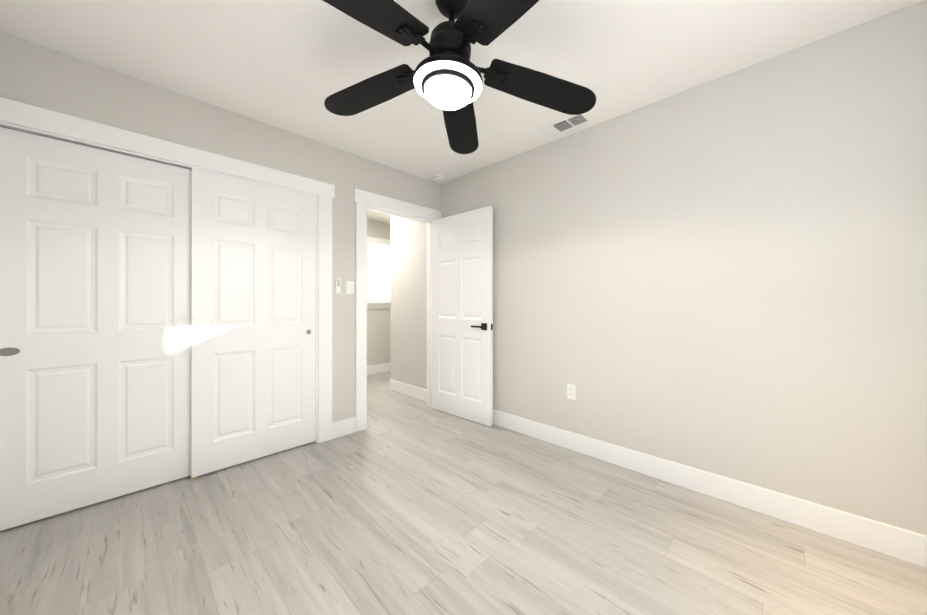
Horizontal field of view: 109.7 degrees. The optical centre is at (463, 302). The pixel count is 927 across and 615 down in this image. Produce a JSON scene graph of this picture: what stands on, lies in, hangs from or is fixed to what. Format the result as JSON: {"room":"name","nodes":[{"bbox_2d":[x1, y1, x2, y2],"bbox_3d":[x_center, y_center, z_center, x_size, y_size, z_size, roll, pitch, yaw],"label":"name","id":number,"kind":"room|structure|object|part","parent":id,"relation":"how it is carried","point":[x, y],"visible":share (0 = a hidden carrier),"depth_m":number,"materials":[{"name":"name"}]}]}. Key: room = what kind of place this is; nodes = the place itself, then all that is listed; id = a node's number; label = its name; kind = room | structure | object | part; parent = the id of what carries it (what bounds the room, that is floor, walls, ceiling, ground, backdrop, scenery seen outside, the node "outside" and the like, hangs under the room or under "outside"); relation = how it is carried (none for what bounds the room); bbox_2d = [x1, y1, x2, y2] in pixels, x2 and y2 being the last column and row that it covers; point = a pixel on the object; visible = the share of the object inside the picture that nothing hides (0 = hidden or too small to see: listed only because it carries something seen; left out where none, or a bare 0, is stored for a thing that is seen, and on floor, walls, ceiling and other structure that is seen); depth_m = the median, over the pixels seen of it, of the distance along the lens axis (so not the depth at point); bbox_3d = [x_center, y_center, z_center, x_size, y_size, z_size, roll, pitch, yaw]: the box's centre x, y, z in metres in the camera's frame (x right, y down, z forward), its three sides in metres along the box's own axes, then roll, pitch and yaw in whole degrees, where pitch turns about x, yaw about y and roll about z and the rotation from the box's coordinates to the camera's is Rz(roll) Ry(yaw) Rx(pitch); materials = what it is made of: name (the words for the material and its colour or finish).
{"room":"empty bedroom","nodes":[
{"label":"empty bedroom","id":0,"kind":"room"},
{"bbox_2d":[0,31,439,421],"bbox_3d":[-1.306,-0.082,2.598,0.120,2.440,2.880,0,0,44],"label":"wall","id":1,"kind":"structure","parent":0,"point":[36,75],"depth_m":2.23,"materials":[{"name":"grey paint"}]},
{"bbox_2d":[0,127,190,530],"bbox_3d":[-2.037,0.132,1.870,0.038,1.985,0.784,0,0,44],"label":"closet door","id":2,"kind":"structure","parent":1,"relation":"in","point":[95,325],"depth_m":1.81,"materials":[{"name":"white wood"}]},
{"bbox_2d":[0,97,334,480],"bbox_3d":[-1.713,0.080,2.163,0.143,2.115,1.688,0,0,44],"label":"trim","id":3,"kind":"structure","parent":1,"relation":"attached to","point":[26,118],"depth_m":2.20,"materials":[{"name":"white wood"}]},
{"bbox_2d":[191,168,315,477],"bbox_3d":[-1.479,0.132,2.381,0.035,1.985,0.784,0,0,44],"label":"closet door","id":4,"kind":"structure","parent":1,"relation":"in","point":[253,320],"depth_m":2.32,"materials":[{"name":"white wood"}]},
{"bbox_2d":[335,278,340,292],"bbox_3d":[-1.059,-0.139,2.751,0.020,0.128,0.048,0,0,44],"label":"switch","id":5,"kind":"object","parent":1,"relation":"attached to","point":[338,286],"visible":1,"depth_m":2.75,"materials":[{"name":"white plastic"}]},
{"bbox_2d":[346,281,353,293],"bbox_3d":[-0.984,-0.127,2.836,0.011,0.114,0.070,0,0,44],"label":"rocker light switch","id":6,"kind":"object","parent":1,"relation":"attached to","point":[349,287],"visible":1,"depth_m":2.83,"materials":[{"name":"white plastic"}]},
{"bbox_2d":[354,188,440,431],"bbox_3d":[-0.654,0.072,3.265,0.162,2.135,1.011,0,0,44],"label":"door frame","id":7,"kind":"structure","parent":1,"relation":"attached to","point":[365,201],"depth_m":2.92,"materials":[{"name":"white wood"}]},
{"bbox_2d":[431,206,492,426],"bbox_3d":[-0.035,0.129,3.237,0.804,2.005,0.141,0,0,42],"label":"bedroom door","id":8,"kind":"structure","parent":7,"relation":"attached to","point":[461,315],"depth_m":3.19,"materials":[{"name":"white wood"}]},
{"bbox_3d":[0.190,0.226,3.033,0.197,0.066,0.141,0,0,42],"label":"handle","id":9,"kind":"part","parent":8,"relation":"part of","materials":[{"name":"black metal"}]},
{"bbox_2d":[367,219,390,366],"bbox_3d":[-1.518,-0.078,5.176,0.120,2.440,2.920,0,0,44],"label":"wall","id":10,"kind":"structure","parent":0,"point":[378,336],"depth_m":5.25,"materials":[{"name":"grey paint"}]},
{"bbox_2d":[367,236,390,308],"bbox_3d":[-1.204,-0.462,5.492,0.230,1.130,1.110,0,0,44],"label":"trim","id":11,"kind":"structure","parent":10,"relation":"attached to","point":[377,305],"depth_m":5.16,"materials":[{"name":"white wood"}]},
{"bbox_2d":[367,363,390,374],"bbox_3d":[-1.469,1.075,5.127,0.015,0.135,2.920,0,0,44],"label":"baseboard","id":12,"kind":"structure","parent":10,"relation":"attached to","point":[382,368],"depth_m":5.23,"materials":[{"name":"white wood"}]},
{"bbox_2d":[0,0,921,223],"bbox_3d":[-0.598,-1.341,3.027,6.740,0.080,4.720,0,0,44],"label":"ceiling","id":13,"kind":"structure","parent":0,"point":[290,65],"depth_m":1.70,"materials":[{"name":"paint"}]},
{"bbox_2d":[432,175,444,181],"bbox_3d":[-0.260,-1.282,3.391,0.132,0.038,0.132,0,0,44],"label":"smoke detector","id":14,"kind":"object","parent":13,"relation":"attached to","point":[438,178],"visible":1,"depth_m":3.36,"materials":[{"name":"white plastic"}]},
{"bbox_2d":[322,0,595,153],"bbox_3d":[-0.090,-1.080,1.351,1.312,0.462,1.266,3,0,44],"label":"ceiling fan","id":15,"kind":"object","parent":13,"relation":"attached to","point":[445,76],"depth_m":1.36,"materials":[{"name":"black"}]},
{"bbox_3d":[-0.048,-1.270,1.394,0.149,0.067,0.149,0,0,44],"label":"ceiling fan canopy","id":16,"kind":"part","parent":15,"relation":"part of","materials":[{"name":"black metal"}]},
{"bbox_2d":[537,113,590,137],"bbox_3d":[0.737,-1.297,2.398,0.345,0.010,0.160,0,0,44],"label":"ceiling vent","id":17,"kind":"object","parent":13,"relation":"in","point":[562,125],"visible":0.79,"depth_m":2.39,"materials":[{"name":"white plastic"}]},
{"bbox_2d":[0,371,926,614],"bbox_3d":[-0.598,1.189,3.023,6.740,0.100,4.720,0,0,44],"label":"floor","id":18,"kind":"structure","parent":0,"point":[402,504],"depth_m":1.53,"materials":[{"name":"grey laminate"}]},
{"bbox_2d":[391,0,926,535],"bbox_3d":[0.697,-0.082,2.742,4.490,2.440,0.120,0,0,44],"label":"wall","id":19,"kind":"structure","parent":0,"point":[725,276],"depth_m":1.83,"materials":[{"name":"grey paint"}]},
{"bbox_2d":[390,379,425,401],"bbox_3d":[-0.659,1.073,3.967,0.835,0.135,0.015,0,0,44],"label":"baseboard","id":20,"kind":"structure","parent":19,"relation":"attached to","point":[406,389],"depth_m":3.96,"materials":[{"name":"white wood"}]},
{"bbox_2d":[567,384,575,399],"bbox_3d":[0.833,0.693,2.519,0.070,0.114,0.008,0,0,44],"label":"duplex electrical outlet","id":21,"kind":"object","parent":19,"relation":"attached to","point":[571,391],"visible":1,"depth_m":2.52,"materials":[{"name":"white plastic"}]},
{"bbox_2d":[493,409,926,567],"bbox_3d":[0.953,1.070,2.395,3.400,0.135,0.018,0,0,44],"label":"baseboard","id":22,"kind":"structure","parent":19,"relation":"attached to","point":[895,542],"depth_m":1.79,"materials":[{"name":"white wood"}]}
]}

